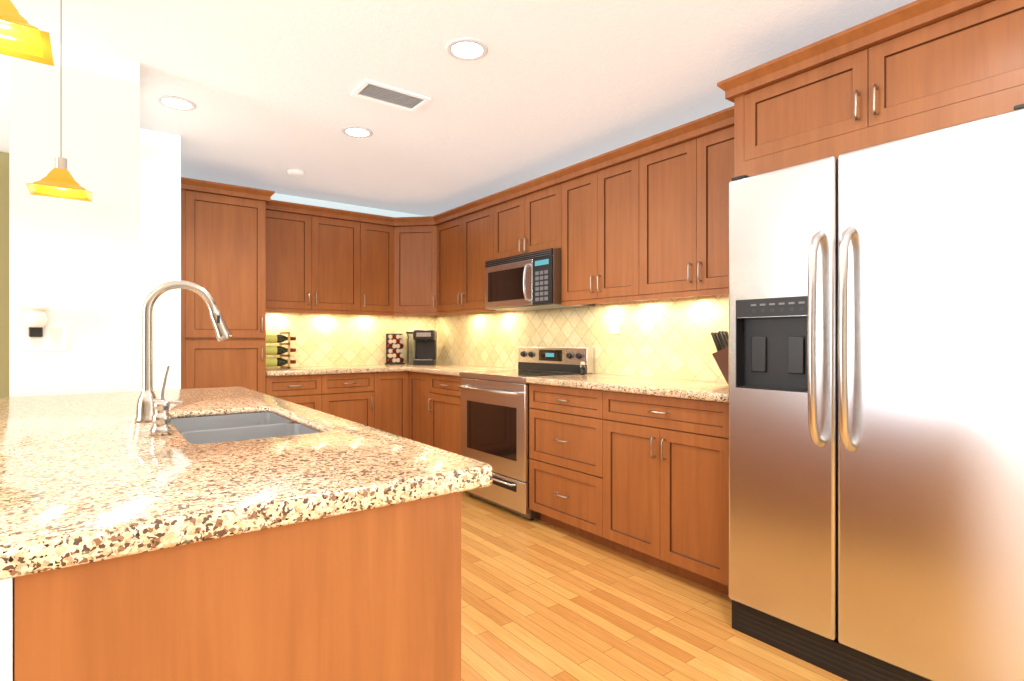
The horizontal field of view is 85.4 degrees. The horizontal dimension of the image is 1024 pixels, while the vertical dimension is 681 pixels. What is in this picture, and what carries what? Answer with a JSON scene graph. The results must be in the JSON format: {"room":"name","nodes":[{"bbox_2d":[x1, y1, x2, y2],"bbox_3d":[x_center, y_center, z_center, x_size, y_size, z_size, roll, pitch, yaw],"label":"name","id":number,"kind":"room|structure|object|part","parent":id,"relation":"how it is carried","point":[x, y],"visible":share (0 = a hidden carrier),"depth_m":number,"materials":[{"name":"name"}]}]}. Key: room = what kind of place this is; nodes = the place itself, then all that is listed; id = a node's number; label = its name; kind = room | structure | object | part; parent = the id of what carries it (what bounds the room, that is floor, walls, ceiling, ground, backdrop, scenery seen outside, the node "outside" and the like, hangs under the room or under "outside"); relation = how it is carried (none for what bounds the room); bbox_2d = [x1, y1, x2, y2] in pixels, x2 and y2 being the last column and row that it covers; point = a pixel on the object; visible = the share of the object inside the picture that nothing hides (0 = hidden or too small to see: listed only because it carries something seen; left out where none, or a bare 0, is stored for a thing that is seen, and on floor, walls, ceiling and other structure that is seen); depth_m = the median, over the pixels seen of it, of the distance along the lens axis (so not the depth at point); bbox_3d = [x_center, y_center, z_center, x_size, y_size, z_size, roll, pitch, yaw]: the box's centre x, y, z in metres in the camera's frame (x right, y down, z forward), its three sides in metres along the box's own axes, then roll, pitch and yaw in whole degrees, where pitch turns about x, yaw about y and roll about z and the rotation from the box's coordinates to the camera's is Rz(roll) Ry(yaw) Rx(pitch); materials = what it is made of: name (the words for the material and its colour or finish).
{"room":"kitchen","nodes":[
{"label":"kitchen","id":0,"kind":"room"},
{"bbox_2d":[0,577,14,680],"bbox_3d":[-1.316,0.728,1.499,0.143,0.905,2.218,0,0,-37],"label":"wall","id":1,"kind":"structure","parent":0,"point":[7,629],"depth_m":0.65,"materials":[{"name":"white paint"}]},
{"bbox_2d":[9,40,139,396],"bbox_3d":[-2.520,-0.055,3.253,0.450,2.470,2.030,0,0,-37],"label":"wall","id":2,"kind":"structure","parent":0,"point":[74,265],"depth_m":2.44,"materials":[{"name":"white paint"}]},
{"bbox_2d":[21,306,67,350],"bbox_3d":[-1.970,-0.048,2.339,0.151,0.186,0.094,0,0,-37],"label":"outlet","id":3,"kind":"object","parent":2,"relation":"attached to","point":[41,333],"visible":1,"depth_m":2.35,"materials":[{"name":"white plastic"}]},
{"bbox_2d":[140,128,180,390],"bbox_3d":[-2.519,-0.055,3.849,0.268,2.470,1.080,0,0,-37],"label":"wall","id":4,"kind":"structure","parent":0,"point":[160,208],"depth_m":3.44,"materials":[{"name":"white paint"}]},
{"bbox_2d":[0,152,422,396],"bbox_3d":[-3.652,-0.055,3.734,7.060,2.470,0.100,0,0,-37],"label":"wall","id":5,"kind":"structure","parent":0,"point":[4,274],"depth_m":3.81,"materials":[{"name":"beige paint"}]},
{"bbox_2d":[269,204,320,311],"bbox_3d":[-1.952,-0.679,4.744,0.488,0.835,0.330,0,0,-37],"label":"upper cabinet","id":6,"kind":"object","parent":5,"relation":"attached to","point":[294,233],"depth_m":4.64,"materials":[{"name":"brown wood"}]},
{"bbox_2d":[321,212,360,314],"bbox_3d":[-1.633,-0.679,4.985,0.546,0.835,0.330,0,0,-37],"label":"upper cabinet","id":7,"kind":"object","parent":5,"relation":"attached to","point":[336,228],"depth_m":4.86,"materials":[{"name":"brown wood"}]},
{"bbox_2d":[266,312,433,366],"bbox_3d":[-1.538,-0.015,5.260,1.770,0.495,0.008,0,0,-37],"label":"backsplash","id":8,"kind":"structure","parent":5,"relation":"attached to","point":[322,339],"depth_m":5.20,"materials":[{"name":"tile"}]},
{"bbox_2d":[353,216,388,314],"bbox_3d":[-1.322,-0.679,5.196,0.436,0.835,0.366,0,0,-37],"label":"upper cabinet","id":9,"kind":"object","parent":5,"relation":"attached to","point":[370,233],"depth_m":5.05,"materials":[{"name":"brown wood"}]},
{"bbox_2d":[385,216,436,315],"bbox_3d":[-0.870,-0.692,5.348,0.669,0.861,0.667,0,0,-37],"label":"upper cabinet","id":10,"kind":"object","parent":5,"relation":"attached to","point":[412,240],"depth_m":5.16,"materials":[{"name":"brown wood"}]},
{"bbox_2d":[0,0,915,215],"bbox_3d":[-1.056,-1.340,0.288,7.260,0.100,8.730,0,0,-37],"label":"ceiling","id":11,"kind":"structure","parent":0,"point":[267,88],"depth_m":2.70,"materials":[{"name":"white paint"}]},
{"bbox_2d":[0,0,53,65],"bbox_3d":[-1.103,-0.970,1.190,0.180,0.639,0.180,0,0,-37],"label":"pendant light","id":12,"kind":"object","parent":11,"relation":"hanging from","point":[21,37],"visible":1,"depth_m":1.24,"materials":[{"name":"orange glass"}]},
{"bbox_2d":[26,0,91,201],"bbox_3d":[-1.622,-0.909,1.996,0.180,0.759,0.180,0,0,-37],"label":"pendant light","id":13,"kind":"object","parent":11,"relation":"hanging from","point":[58,181],"visible":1,"depth_m":1.99,"materials":[{"name":"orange glass"}]},
{"bbox_2d":[157,96,195,110],"bbox_3d":[-1.819,-1.286,3.012,0.183,0.007,0.183,0,0,14],"label":"recessed light","id":14,"kind":"object","parent":11,"relation":"in","point":[173,102],"depth_m":3.01,"materials":[{"name":"grey"}]},
{"bbox_2d":[287,169,304,176],"bbox_3d":[-1.648,-1.274,4.230,0.124,0.031,0.124,0,0,-37],"label":"smoke detector","id":15,"kind":"object","parent":11,"relation":"attached to","point":[296,172],"visible":0.98,"depth_m":4.19,"materials":[{"name":"white plastic"}]},
{"bbox_2d":[342,126,372,137],"bbox_3d":[-0.954,-1.286,3.426,0.183,0.007,0.183,0,0,-43],"label":"recessed light","id":16,"kind":"object","parent":11,"relation":"in","point":[353,131],"depth_m":3.41,"materials":[{"name":"grey"}]},
{"bbox_2d":[351,78,430,112],"bbox_3d":[-0.636,-1.283,2.921,0.360,0.012,0.210,0,0,-37],"label":"ceiling vent","id":17,"kind":"object","parent":11,"relation":"in","point":[385,94],"visible":0.98,"depth_m":2.92,"materials":[{"name":"white metal"}]},
{"bbox_2d":[446,38,487,60],"bbox_3d":[-0.198,-1.286,2.456,0.183,0.007,0.183,0,0,14],"label":"recessed light","id":18,"kind":"object","parent":11,"relation":"in","point":[468,49],"depth_m":2.45,"materials":[{"name":"grey"}]},
{"bbox_2d":[444,363,721,381],"bbox_3d":[1.804,-0.055,2.442,0.100,2.470,8.730,0,0,-37],"label":"wall","id":19,"kind":"structure","parent":0,"point":[612,374],"depth_m":3.72,"materials":[{"name":"beige tile"}]},
{"bbox_2d":[433,208,475,314],"bbox_3d":[-0.439,-0.679,5.029,0.365,0.835,0.558,0,0,-37],"label":"upper cabinet","id":20,"kind":"object","parent":19,"relation":"attached to","point":[451,226],"depth_m":4.92,"materials":[{"name":"brown wood"}]},
{"bbox_2d":[465,200,503,311],"bbox_3d":[-0.154,-0.679,4.679,0.330,0.835,0.577,0,0,-37],"label":"upper cabinet","id":21,"kind":"object","parent":19,"relation":"attached to","point":[480,220],"depth_m":4.57,"materials":[{"name":"brown wood"}]},
{"bbox_2d":[497,192,516,258],"bbox_3d":[0.122,-0.861,4.313,0.330,0.472,0.459,0,0,-37],"label":"upper cabinet","id":22,"kind":"object","parent":19,"relation":"attached to","point":[506,205],"depth_m":4.26,"materials":[{"name":"brown wood"}]},
{"bbox_2d":[517,176,560,254],"bbox_3d":[0.328,-0.861,4.040,0.330,0.472,0.459,0,0,-37],"label":"upper cabinet","id":23,"kind":"object","parent":19,"relation":"attached to","point":[539,206],"depth_m":3.95,"materials":[{"name":"brown wood"}]},
{"bbox_2d":[485,248,594,310],"bbox_3d":[0.169,-0.431,4.134,0.467,0.378,0.794,0,0,-37],"label":"microwave","id":24,"kind":"object","parent":23,"relation":"attached to","point":[530,281],"visible":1,"depth_m":3.95,"materials":[{"name":"silver metal"}]},
{"bbox_2d":[561,168,588,304],"bbox_3d":[0.566,-0.679,3.723,0.330,0.835,0.452,0,0,-37],"label":"upper cabinet","id":25,"kind":"object","parent":19,"relation":"attached to","point":[574,185],"depth_m":3.66,"materials":[{"name":"brown wood"}]},
{"bbox_2d":[434,294,728,381],"bbox_3d":[0.327,-0.015,4.312,0.008,0.495,3.766,0,0,-37],"label":"backsplash","id":26,"kind":"structure","parent":19,"relation":"attached to","point":[668,338],"depth_m":3.81,"materials":[{"name":"tile"}]},
{"bbox_2d":[611,316,618,333],"bbox_3d":[0.706,-0.105,3.797,0.006,0.120,0.075,0,0,-37],"label":"outlet","id":27,"kind":"object","parent":26,"relation":"attached to","point":[614,324],"visible":1,"depth_m":3.79,"materials":[{"name":"white plastic"}]},
{"bbox_2d":[589,152,647,303],"bbox_3d":[0.768,-0.679,3.456,0.330,0.835,0.452,0,0,-37],"label":"upper cabinet","id":28,"kind":"object","parent":19,"relation":"attached to","point":[608,180],"depth_m":3.41,"materials":[{"name":"brown wood"}]},
{"bbox_2d":[629,132,696,299],"bbox_3d":[0.984,-0.679,3.168,0.330,0.835,0.501,0,0,-37],"label":"upper cabinet","id":29,"kind":"object","parent":19,"relation":"attached to","point":[643,220],"depth_m":3.13,"materials":[{"name":"brown wood"}]},
{"bbox_2d":[681,116,728,295],"bbox_3d":[1.198,-0.679,2.885,0.330,0.835,0.442,0,0,-37],"label":"upper cabinet","id":30,"kind":"object","parent":19,"relation":"attached to","point":[705,149],"depth_m":2.87,"materials":[{"name":"brown wood"}]},
{"bbox_2d":[729,0,1023,181],"bbox_3d":[1.538,-0.896,2.201,0.610,0.402,1.056,0,0,-37],"label":"upper cabinet","id":31,"kind":"object","parent":19,"relation":"attached to","point":[955,62],"depth_m":1.97,"materials":[{"name":"brown wood"}]},
{"bbox_2d":[461,491,847,680],"bbox_3d":[-1.056,1.230,0.288,7.260,0.100,8.730,0,0,-37],"label":"floor","id":32,"kind":"structure","parent":0,"point":[542,600],"depth_m":2.36,"materials":[{"name":"laminate"}]},
{"bbox_2d":[181,184,268,393],"bbox_3d":[-2.308,0.041,4.300,0.610,2.276,0.611,0,0,-37],"label":"tall cabinet","id":33,"kind":"object","parent":32,"relation":"on","point":[225,231],"depth_m":4.08,"materials":[{"name":"brown wood"}]},
{"bbox_2d":[15,496,460,680],"bbox_3d":[-0.501,0.727,1.055,0.620,0.905,0.529,0,0,-37],"label":"base cabinet","id":34,"kind":"object","parent":32,"relation":"on","point":[373,596],"depth_m":0.83,"materials":[{"name":"brown wood"}]},
{"bbox_2d":[0,386,492,583],"bbox_3d":[-1.155,0.254,1.600,1.120,0.039,2.246,0,0,-37],"label":"countertop","id":35,"kind":"structure","parent":34,"relation":"on","point":[83,485],"depth_m":0.96,"materials":[{"name":"beige stone"}]},
{"bbox_2d":[148,396,183,435],"bbox_3d":[-0.864,0.192,1.390,0.069,0.084,0.047,0,0,-37],"label":"soap dispenser","id":36,"kind":"object","parent":35,"relation":"on","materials":[{"name":"grey metal"}]},
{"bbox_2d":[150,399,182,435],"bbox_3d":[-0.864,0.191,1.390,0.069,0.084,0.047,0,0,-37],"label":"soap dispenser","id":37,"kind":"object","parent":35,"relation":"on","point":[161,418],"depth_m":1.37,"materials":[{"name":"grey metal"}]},
{"bbox_2d":[132,280,235,423],"bbox_3d":[-0.982,0.026,1.671,0.255,0.414,0.071,0,0,-37],"label":"faucet","id":38,"kind":"object","parent":35,"relation":"on","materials":[{"name":"grey metal"}]},
{"bbox_2d":[180,412,307,439],"bbox_3d":[-0.793,0.362,1.613,0.325,0.216,0.680,0,0,-37],"label":"sink","id":39,"kind":"object","parent":35,"relation":"in","point":[236,423],"depth_m":1.84,"materials":[{"name":"silver metal"}]},
{"bbox_2d":[266,379,329,432],"bbox_3d":[-1.870,0.727,4.630,0.482,0.905,0.610,0,0,-37],"label":"base cabinet","id":40,"kind":"object","parent":32,"relation":"on","point":[316,396],"depth_m":4.41,"materials":[{"name":"brown wood"}]},
{"bbox_2d":[330,383,365,424],"bbox_3d":[-1.545,0.727,4.875,0.565,0.905,0.610,0,0,-37],"label":"base cabinet","id":41,"kind":"object","parent":32,"relation":"on","point":[347,400],"depth_m":4.64,"materials":[{"name":"brown wood"}]},
{"bbox_2d":[366,379,405,437],"bbox_3d":[-1.235,0.727,5.073,0.403,0.905,0.666,0,0,-37],"label":"base cabinet","id":42,"kind":"object","parent":32,"relation":"on","point":[385,398],"depth_m":4.85,"materials":[{"name":"brown wood"}]},
{"bbox_2d":[266,363,521,382],"bbox_3d":[-1.065,0.254,4.663,1.804,0.040,1.526,0,0,-37],"label":"countertop","id":43,"kind":"structure","parent":42,"relation":"on","point":[350,373],"depth_m":4.64,"materials":[{"name":"beige stone"}]},
{"bbox_2d":[265,332,295,368],"bbox_3d":[-1.988,0.081,4.657,0.300,0.305,0.270,0,0,-37],"label":"wine rack","id":44,"kind":"object","parent":43,"relation":"on","point":[280,338],"visible":0.67,"depth_m":4.59,"materials":[{"name":"brown wood"}]},
{"bbox_2d":[385,334,404,364],"bbox_3d":[-1.149,0.083,5.438,0.170,0.300,0.090,0,0,-37],"label":"coffee pod rack","id":45,"kind":"object","parent":43,"relation":"on","point":[394,349],"visible":1,"depth_m":5.41,"materials":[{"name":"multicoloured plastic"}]},
{"bbox_2d":[406,330,436,364],"bbox_3d":[-0.891,0.066,5.453,0.281,0.335,0.270,0,0,-2],"label":"coffee maker","id":46,"kind":"object","parent":43,"relation":"on","point":[421,347],"visible":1,"depth_m":5.38,"materials":[{"name":"grey plastic"}]},
{"bbox_2d":[406,379,433,446],"bbox_3d":[-0.575,0.727,4.957,0.669,0.905,0.466,0,0,-37],"label":"base cabinet","id":47,"kind":"object","parent":32,"relation":"on","point":[419,392],"depth_m":4.80,"materials":[{"name":"brown wood"}]},
{"bbox_2d":[434,377,463,454],"bbox_3d":[-0.305,0.727,4.647,0.610,0.905,0.589,0,0,-37],"label":"base cabinet","id":48,"kind":"object","parent":32,"relation":"on","point":[447,394],"depth_m":4.42,"materials":[{"name":"brown wood"}]},
{"bbox_2d":[458,347,593,519],"bbox_3d":[0.072,0.615,4.061,0.694,1.130,0.794,0,0,-37],"label":"range","id":49,"kind":"object","parent":32,"relation":"on","point":[495,407],"visible":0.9,"depth_m":3.87,"materials":[{"name":"silver metal"}]},
{"bbox_2d":[529,383,597,542],"bbox_3d":[0.567,0.727,3.490,0.610,0.905,0.708,0,0,-37],"label":"base cabinet","id":50,"kind":"object","parent":32,"relation":"on","point":[563,421],"depth_m":3.33,"materials":[{"name":"brown wood"}]},
{"bbox_2d":[598,391,728,595],"bbox_3d":[0.981,0.727,2.940,0.610,0.905,0.786,0,0,-37],"label":"base cabinet","id":51,"kind":"object","parent":32,"relation":"on","point":[636,467],"depth_m":2.73,"materials":[{"name":"brown wood"}]},
{"bbox_2d":[526,373,728,402],"bbox_3d":[0.772,0.254,3.189,0.645,0.040,1.432,0,0,-37],"label":"countertop","id":52,"kind":"structure","parent":51,"relation":"on","point":[704,391],"depth_m":2.99,"materials":[{"name":"beige stone"}]},
{"bbox_2d":[580,362,585,374],"bbox_3d":[0.481,0.189,3.781,0.041,0.089,0.042,0,0,-37],"label":"salt shaker","id":53,"kind":"object","parent":52,"relation":"on","point":[582,369],"visible":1,"depth_m":3.77,"materials":[{"name":"clear glass"}]},
{"bbox_2d":[711,331,728,383],"bbox_3d":[1.192,0.090,2.971,0.100,0.285,0.242,0,0,-37],"label":"knife block","id":54,"kind":"object","parent":52,"relation":"on","point":[721,343],"visible":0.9,"depth_m":2.99,"materials":[{"name":"brown wood"}]},
{"bbox_2d":[729,104,1023,680],"bbox_3d":[1.443,0.259,2.095,0.864,1.843,0.950,0,0,-37],"label":"fridge","id":55,"kind":"object","parent":32,"relation":"on","point":[876,412],"visible":1,"depth_m":1.81,"materials":[{"name":"grey metal"}]},
{"bbox_3d":[1.007,0.013,2.130,0.049,0.351,0.294,0,0,-37],"label":"dispenser panel","id":56,"kind":"part","parent":55,"relation":"part of","materials":[{"name":"black plastic"}]},
{"bbox_3d":[1.026,0.203,2.119,0.060,1.705,0.411,0,0,-37],"label":"door","id":57,"kind":"part","parent":55,"relation":"part of","materials":[{"name":"silver metal"}]},
{"bbox_3d":[1.097,-0.005,1.911,0.090,0.769,0.132,0,0,-37],"label":"handle","id":58,"kind":"part","parent":55,"relation":"part of","materials":[{"name":"silver metal"}]}
]}

